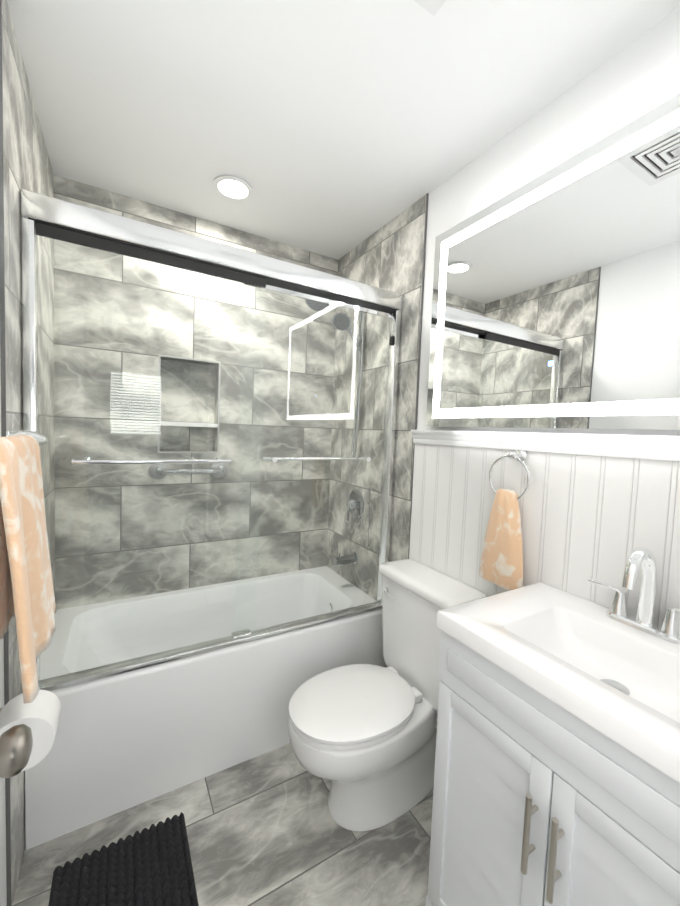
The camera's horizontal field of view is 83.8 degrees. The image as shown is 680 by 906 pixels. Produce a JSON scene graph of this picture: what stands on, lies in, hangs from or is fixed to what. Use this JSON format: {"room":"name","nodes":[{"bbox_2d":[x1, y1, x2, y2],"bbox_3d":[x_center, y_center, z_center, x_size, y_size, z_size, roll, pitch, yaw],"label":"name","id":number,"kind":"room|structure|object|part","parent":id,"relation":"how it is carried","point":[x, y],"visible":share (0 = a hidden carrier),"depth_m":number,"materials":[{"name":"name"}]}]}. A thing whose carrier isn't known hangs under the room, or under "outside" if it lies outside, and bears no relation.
{"room":"bathroom","nodes":[
{"label":"bathroom","id":0,"kind":"room"},
{"bbox_2d":[0,370,6,905],"bbox_3d":[-0.412,0.148,0.003,0.142,2.607,2.350,0,4,-30],"label":"wall","id":1,"kind":"structure","parent":0,"point":[3,894],"depth_m":1.07,"materials":[{"name":"white"}]},
{"bbox_2d":[0,0,11,905],"bbox_3d":[-0.933,0.068,1.053,0.010,2.607,0.005,0,4,-30],"label":"trim","id":2,"kind":"structure","parent":1,"relation":"attached to","point":[6,635],"depth_m":1.03,"materials":[{"name":"grey"}]},
{"bbox_2d":[0,430,55,703],"bbox_3d":[-0.755,0.193,0.889,0.152,0.482,0.582,0,4,-30],"label":"towel","id":3,"kind":"object","parent":1,"relation":"attached to","point":[27,596],"visible":1,"depth_m":0.77,"materials":[{"name":"orange fabric"}]},
{"bbox_3d":[-0.933,-0.035,1.070,0.008,0.060,0.052,0,4,-30],"label":"plate","id":4,"kind":"part","parent":3,"relation":"part of","materials":[{"name":"silver metal"}]},
{"bbox_3d":[-0.899,-0.043,1.089,0.087,0.046,0.040,0,4,-30],"label":"post","id":5,"kind":"part","parent":3,"relation":"part of","materials":[{"name":"silver metal"}]},
{"bbox_2d":[2,0,54,903],"bbox_3d":[-1.221,0.036,1.407,0.150,2.607,0.900,0,4,-30],"label":"wall tiles","id":6,"kind":"structure","parent":1,"relation":"attached to","point":[27,163],"depth_m":1.19,"materials":[{"name":"grey tile"}]},
{"bbox_2d":[0,689,60,771],"bbox_3d":[-0.764,0.648,0.902,0.156,0.124,0.166,0,4,-30],"label":"toilet paper","id":7,"kind":"object","parent":1,"relation":"attached to","point":[39,715],"visible":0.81,"depth_m":0.87,"materials":[{"name":"white paper"}]},
{"bbox_3d":[-0.446,0.336,0.293,0.036,2.173,0.860,0,4,-30],"label":"door","id":8,"kind":"structure","parent":1,"relation":"in","visible":0},
{"bbox_2d":[0,724,32,777],"bbox_3d":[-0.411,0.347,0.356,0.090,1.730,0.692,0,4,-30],"label":"door knob","id":9,"kind":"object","parent":8,"relation":"attached to","point":[16,743],"depth_m":0.63,"materials":[{"name":"silver metal"}]},
{"bbox_2d":[160,359,215,450],"bbox_3d":[-0.898,-0.271,2.224,0.305,0.512,0.050,0,4,-30],"label":"shower niche","id":10,"kind":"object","parent":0,"point":[207,370],"depth_m":2.20,"materials":[{"name":"tile"}]},
{"bbox_2d":[160,421,216,427],"bbox_3d":[-0.868,-0.164,2.171,0.305,0.023,0.086,0,4,-30],"label":"shelf","id":11,"kind":"object","parent":10,"relation":"attached to","point":[164,423],"depth_m":2.13,"materials":[{"name":"white stone"}]},
{"bbox_2d":[53,174,337,609],"bbox_3d":[-0.757,0.005,2.276,1.824,2.607,0.140,0,4,-30],"label":"wall","id":12,"kind":"structure","parent":0,"point":[76,192],"depth_m":2.10,"materials":[{"name":"tile"}]},
{"bbox_2d":[158,354,160,452],"bbox_3d":[-0.977,-0.264,2.047,0.009,0.530,0.006,0,4,-30],"label":"trim","id":13,"kind":"structure","parent":12,"relation":"attached to","point":[159,406],"depth_m":2.04,"materials":[{"name":"grey"}]},
{"bbox_2d":[149,463,226,478],"bbox_3d":[-0.832,0.100,2.111,0.414,0.094,0.079,0,4,-30],"label":"grab bar","id":14,"kind":"object","parent":12,"relation":"attached to","point":[164,473],"depth_m":2.06,"materials":[{"name":"grey metal"}]},
{"bbox_2d":[149,464,166,478],"bbox_3d":[-0.979,0.098,2.045,0.094,0.094,0.047,0,4,-30],"label":"mount","id":15,"kind":"object","parent":14,"relation":"on","point":[152,468],"depth_m":2.02,"materials":[{"name":"grey metal"}]},
{"bbox_2d":[211,463,226,477],"bbox_3d":[-0.702,0.100,2.205,0.094,0.094,0.047,0,4,-30],"label":"mount","id":16,"kind":"object","parent":14,"relation":"on","point":[222,472],"depth_m":2.19,"materials":[{"name":"grey metal"}]},
{"bbox_2d":[160,451,216,452],"bbox_3d":[-0.852,-0.003,2.141,0.305,0.009,0.006,0,4,-30],"label":"trim","id":17,"kind":"structure","parent":12,"relation":"attached to","point":[186,452],"depth_m":2.13,"materials":[{"name":"grey"}]},
{"bbox_2d":[161,355,218,362],"bbox_3d":[-0.831,-0.523,2.111,0.305,0.009,0.006,0,4,-30],"label":"trim","id":18,"kind":"structure","parent":12,"relation":"attached to","point":[189,358],"depth_m":2.10,"materials":[{"name":"grey"}]},
{"bbox_2d":[217,362,220,452],"bbox_3d":[-0.706,-0.262,2.205,0.009,0.530,0.006,0,4,-30],"label":"trim","id":19,"kind":"structure","parent":12,"relation":"attached to","point":[218,407],"depth_m":2.20,"materials":[{"name":"grey"}]},
{"bbox_2d":[327,195,425,666],"bbox_3d":[0.213,0.043,2.271,0.150,2.607,0.845,0,4,-30],"label":"wall tiles","id":20,"kind":"structure","parent":12,"relation":"attached to","point":[388,256],"depth_m":2.15,"materials":[{"name":"grey tile"}]},
{"bbox_2d":[305,299,363,566],"bbox_3d":[-0.048,-0.124,2.190,0.380,1.604,0.176,0,4,-30],"label":"shower fixture","id":21,"kind":"object","parent":20,"relation":"attached to","point":[354,510],"depth_m":2.24,"materials":[{"name":"silver metal"}]},
{"bbox_3d":[0.029,0.645,2.284,0.135,0.064,0.048,0,4,-30],"label":"spout","id":22,"kind":"part","parent":21,"relation":"part of","materials":[{"name":"silver metal"}]},
{"bbox_3d":[0.052,0.357,2.284,0.030,0.098,0.026,0,4,-30],"label":"valve lever","id":23,"kind":"part","parent":21,"relation":"part of","materials":[{"name":"silver metal"}]},
{"bbox_3d":[0.066,-0.684,2.217,0.146,0.193,0.041,0,4,-30],"label":"shower hand handle","id":24,"kind":"part","parent":21,"relation":"part of","materials":[{"name":"silver metal"}]},
{"bbox_3d":[0.095,0.311,2.308,0.011,0.176,0.176,0,4,-30],"label":"valve plate","id":25,"kind":"part","parent":21,"relation":"part of","materials":[{"name":"silver metal"}]},
{"bbox_3d":[0.120,-0.762,2.231,0.019,0.189,0.022,0,4,-30],"label":"shower hand holder stem","id":26,"kind":"part","parent":21,"relation":"part of","materials":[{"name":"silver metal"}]},
{"bbox_2d":[408,193,428,558],"bbox_3d":[0.363,0.072,1.868,0.010,2.607,0.005,0,4,-30],"label":"trim","id":27,"kind":"structure","parent":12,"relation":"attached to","point":[421,310],"depth_m":1.83,"materials":[{"name":"grey"}]},
{"bbox_2d":[12,743,433,905],"bbox_3d":[0.001,1.447,0.953,1.824,0.060,3.400,0,4,-30],"label":"floor","id":28,"kind":"structure","parent":0,"point":[265,829],"depth_m":1.34,"materials":[{"name":"tile"}]},
{"bbox_2d":[48,812,198,905],"bbox_3d":[-0.582,1.373,1.022,0.395,0.034,0.712,0,4,-30],"label":"rug","id":29,"kind":"object","parent":28,"relation":"on","point":[151,865],"visible":1,"depth_m":1.22,"materials":[{"name":"black fabric"}]},
{"bbox_2d":[25,566,385,849],"bbox_3d":[-0.584,1.071,1.965,1.520,0.530,0.712,0,4,-30],"label":"bathtub","id":30,"kind":"object","parent":28,"relation":"on","point":[125,741],"visible":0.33,"depth_m":1.61,"materials":[{"name":"white ceramic"}]},
{"bbox_2d":[21,189,402,691],"bbox_3d":[-0.381,0.004,1.627,1.518,1.650,0.149,0,4,-30],"label":"shower door","id":31,"kind":"structure","parent":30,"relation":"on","point":[58,219],"depth_m":1.48,"materials":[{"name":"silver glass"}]},
{"bbox_3d":[-0.672,0.034,1.445,0.762,1.538,0.008,0,4,-30],"label":"glass","id":32,"kind":"part","parent":31,"relation":"part of","materials":[{"name":"clear glass"}]},
{"bbox_3d":[-0.098,0.036,1.814,0.771,1.538,0.008,0,4,-30],"label":"glass","id":33,"kind":"part","parent":31,"relation":"part of","materials":[{"name":"clear glass"}]},
{"bbox_2d":[288,559,486,830],"bbox_3d":[0.141,0.959,1.517,0.715,0.860,0.476,0,4,-30],"label":"toilet","id":34,"kind":"object","parent":28,"relation":"on","point":[362,737],"visible":0.96,"depth_m":1.45,"materials":[{"name":"white ceramic"}]},
{"bbox_3d":[0.049,0.972,1.465,0.500,0.020,0.380,0,4,-30],"label":"seat","id":35,"kind":"part","parent":34,"relation":"part of","materials":[{"name":"white plastic"}]},
{"bbox_3d":[0.050,0.946,1.463,0.504,0.026,0.384,0,4,-30],"label":"lid","id":36,"kind":"part","parent":34,"relation":"part of","materials":[{"name":"white plastic"}]},
{"bbox_3d":[0.128,1.186,1.528,0.704,0.405,0.382,0,4,-30],"label":"bowl","id":37,"kind":"part","parent":34,"relation":"part of","materials":[{"name":"white ceramic"}]},
{"bbox_3d":[0.220,0.631,1.682,0.022,0.021,0.083,0,4,-30],"label":"lever","id":38,"kind":"part","parent":34,"relation":"part of","materials":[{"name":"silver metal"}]},
{"bbox_3d":[0.371,0.783,1.636,0.191,0.415,0.450,0,4,-30],"label":"tank","id":39,"kind":"part","parent":34,"relation":"part of","materials":[{"name":"white ceramic"}]},
{"bbox_3d":[0.377,0.553,1.621,0.207,0.044,0.476,0,4,-30],"label":"tank lid","id":40,"kind":"part","parent":34,"relation":"part of","materials":[{"name":"white ceramic"}]},
{"bbox_2d":[426,547,679,905],"bbox_3d":[0.620,0.842,0.905,0.501,1.201,0.670,0,4,-30],"label":"bathroom vanity","id":41,"kind":"object","parent":28,"relation":"on","point":[557,771],"visible":1,"depth_m":0.87,"materials":[{"name":"white paint"}]},
{"bbox_3d":[0.343,1.281,0.968,0.018,0.045,0.232,0,4,-30],"label":"door rail","id":42,"kind":"part","parent":41,"relation":"part of","materials":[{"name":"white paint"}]},
{"bbox_3d":[0.367,0.675,0.934,0.018,0.045,0.232,0,4,-30],"label":"door rail","id":43,"kind":"part","parent":41,"relation":"part of","materials":[{"name":"white paint"}]},
{"bbox_3d":[0.407,0.854,0.815,0.030,0.010,0.010,0,4,-30],"label":"handle post","id":44,"kind":"part","parent":41,"relation":"part of","materials":[{"name":"silver metal"}]},
{"bbox_3d":[0.411,0.764,0.810,0.030,0.010,0.010,0,4,-30],"label":"handle post","id":45,"kind":"part","parent":41,"relation":"part of","materials":[{"name":"silver metal"}]},
{"bbox_3d":[0.435,0.858,0.767,0.030,0.010,0.010,0,4,-30],"label":"handle post","id":46,"kind":"part","parent":41,"relation":"part of","materials":[{"name":"silver metal"}]},
{"bbox_3d":[0.439,0.768,0.761,0.030,0.010,0.010,0,4,-30],"label":"handle post","id":47,"kind":"part","parent":41,"relation":"part of","materials":[{"name":"silver metal"}]},
{"bbox_3d":[0.530,0.697,0.652,0.018,0.045,0.232,0,4,-30],"label":"door rail","id":48,"kind":"part","parent":41,"relation":"part of","materials":[{"name":"white paint"}]},
{"bbox_2d":[588,547,679,643],"bbox_3d":[0.773,0.352,0.978,0.144,0.220,0.286,0,4,-30],"label":"faucet","id":49,"kind":"object","parent":41,"relation":"on","point":[640,628],"depth_m":0.99,"materials":[{"name":"silver metal"}]},
{"bbox_2d":[7,0,679,259],"bbox_3d":[0.105,-1.214,0.802,1.824,0.060,3.400,0,4,-30],"label":"ceiling","id":50,"kind":"structure","parent":0,"point":[337,129],"depth_m":1.28,"materials":[{"name":"white paint"}]},
{"bbox_2d":[212,175,252,201],"bbox_3d":[-0.508,-1.259,1.804,0.188,0.010,0.188,0,4,-30],"label":"recessed light","id":51,"kind":"object","parent":50,"relation":"in","point":[219,179],"depth_m":1.80,"materials":[{"name":"white plastic"}]},
{"bbox_3d":[-0.508,-1.260,1.804,0.138,0.002,0.138,0,4,-30],"label":"recessed ceiling light lens","id":52,"kind":"part","parent":51,"relation":"part of","materials":[{"name":"white plastic"}]},
{"bbox_2d":[414,0,445,15],"bbox_3d":[0.199,-1.173,0.815,0.300,0.014,0.300,0,4,-30],"label":"ceiling vent","id":53,"kind":"object","parent":50,"relation":"in","point":[432,7],"visible":1,"depth_m":0.99,"materials":[{"name":"white"}]},
{"bbox_2d":[409,443,679,721],"bbox_3d":[1.004,0.740,0.899,0.150,1.435,2.400,0,4,-30],"label":"wainscot","id":54,"kind":"structure","parent":0,"point":[584,518],"depth_m":1.24,"materials":[{"name":"white wood"}]},
{"bbox_2d":[479,450,530,589],"bbox_3d":[0.600,0.228,1.374,0.077,0.496,0.180,0,4,-30],"label":"towel ring","id":55,"kind":"object","parent":54,"relation":"attached to","point":[501,563],"visible":1,"depth_m":1.34,"materials":[{"name":"orange fabric"}]},
{"bbox_2d":[411,430,679,460],"bbox_3d":[0.713,-0.032,1.236,0.036,0.065,1.419,0,4,-30],"label":"trim","id":56,"kind":"structure","parent":54,"relation":"attached to","point":[659,447],"depth_m":1.21,"materials":[{"name":"white paint"}]},
{"bbox_2d":[417,7,679,435],"bbox_3d":[1.058,-0.573,0.829,0.142,1.147,2.405,0,4,-30],"label":"wall","id":57,"kind":"structure","parent":0,"point":[635,79],"depth_m":1.26,"materials":[{"name":"white paint"}]},
{"bbox_2d":[426,94,679,429],"bbox_3d":[0.714,-0.503,1.234,0.042,0.845,1.140,0,4,-30],"label":"led mirror","id":58,"kind":"object","parent":57,"relation":"attached to","point":[556,298],"visible":1,"depth_m":1.18,"materials":[{"name":"white mirror"}]}
]}

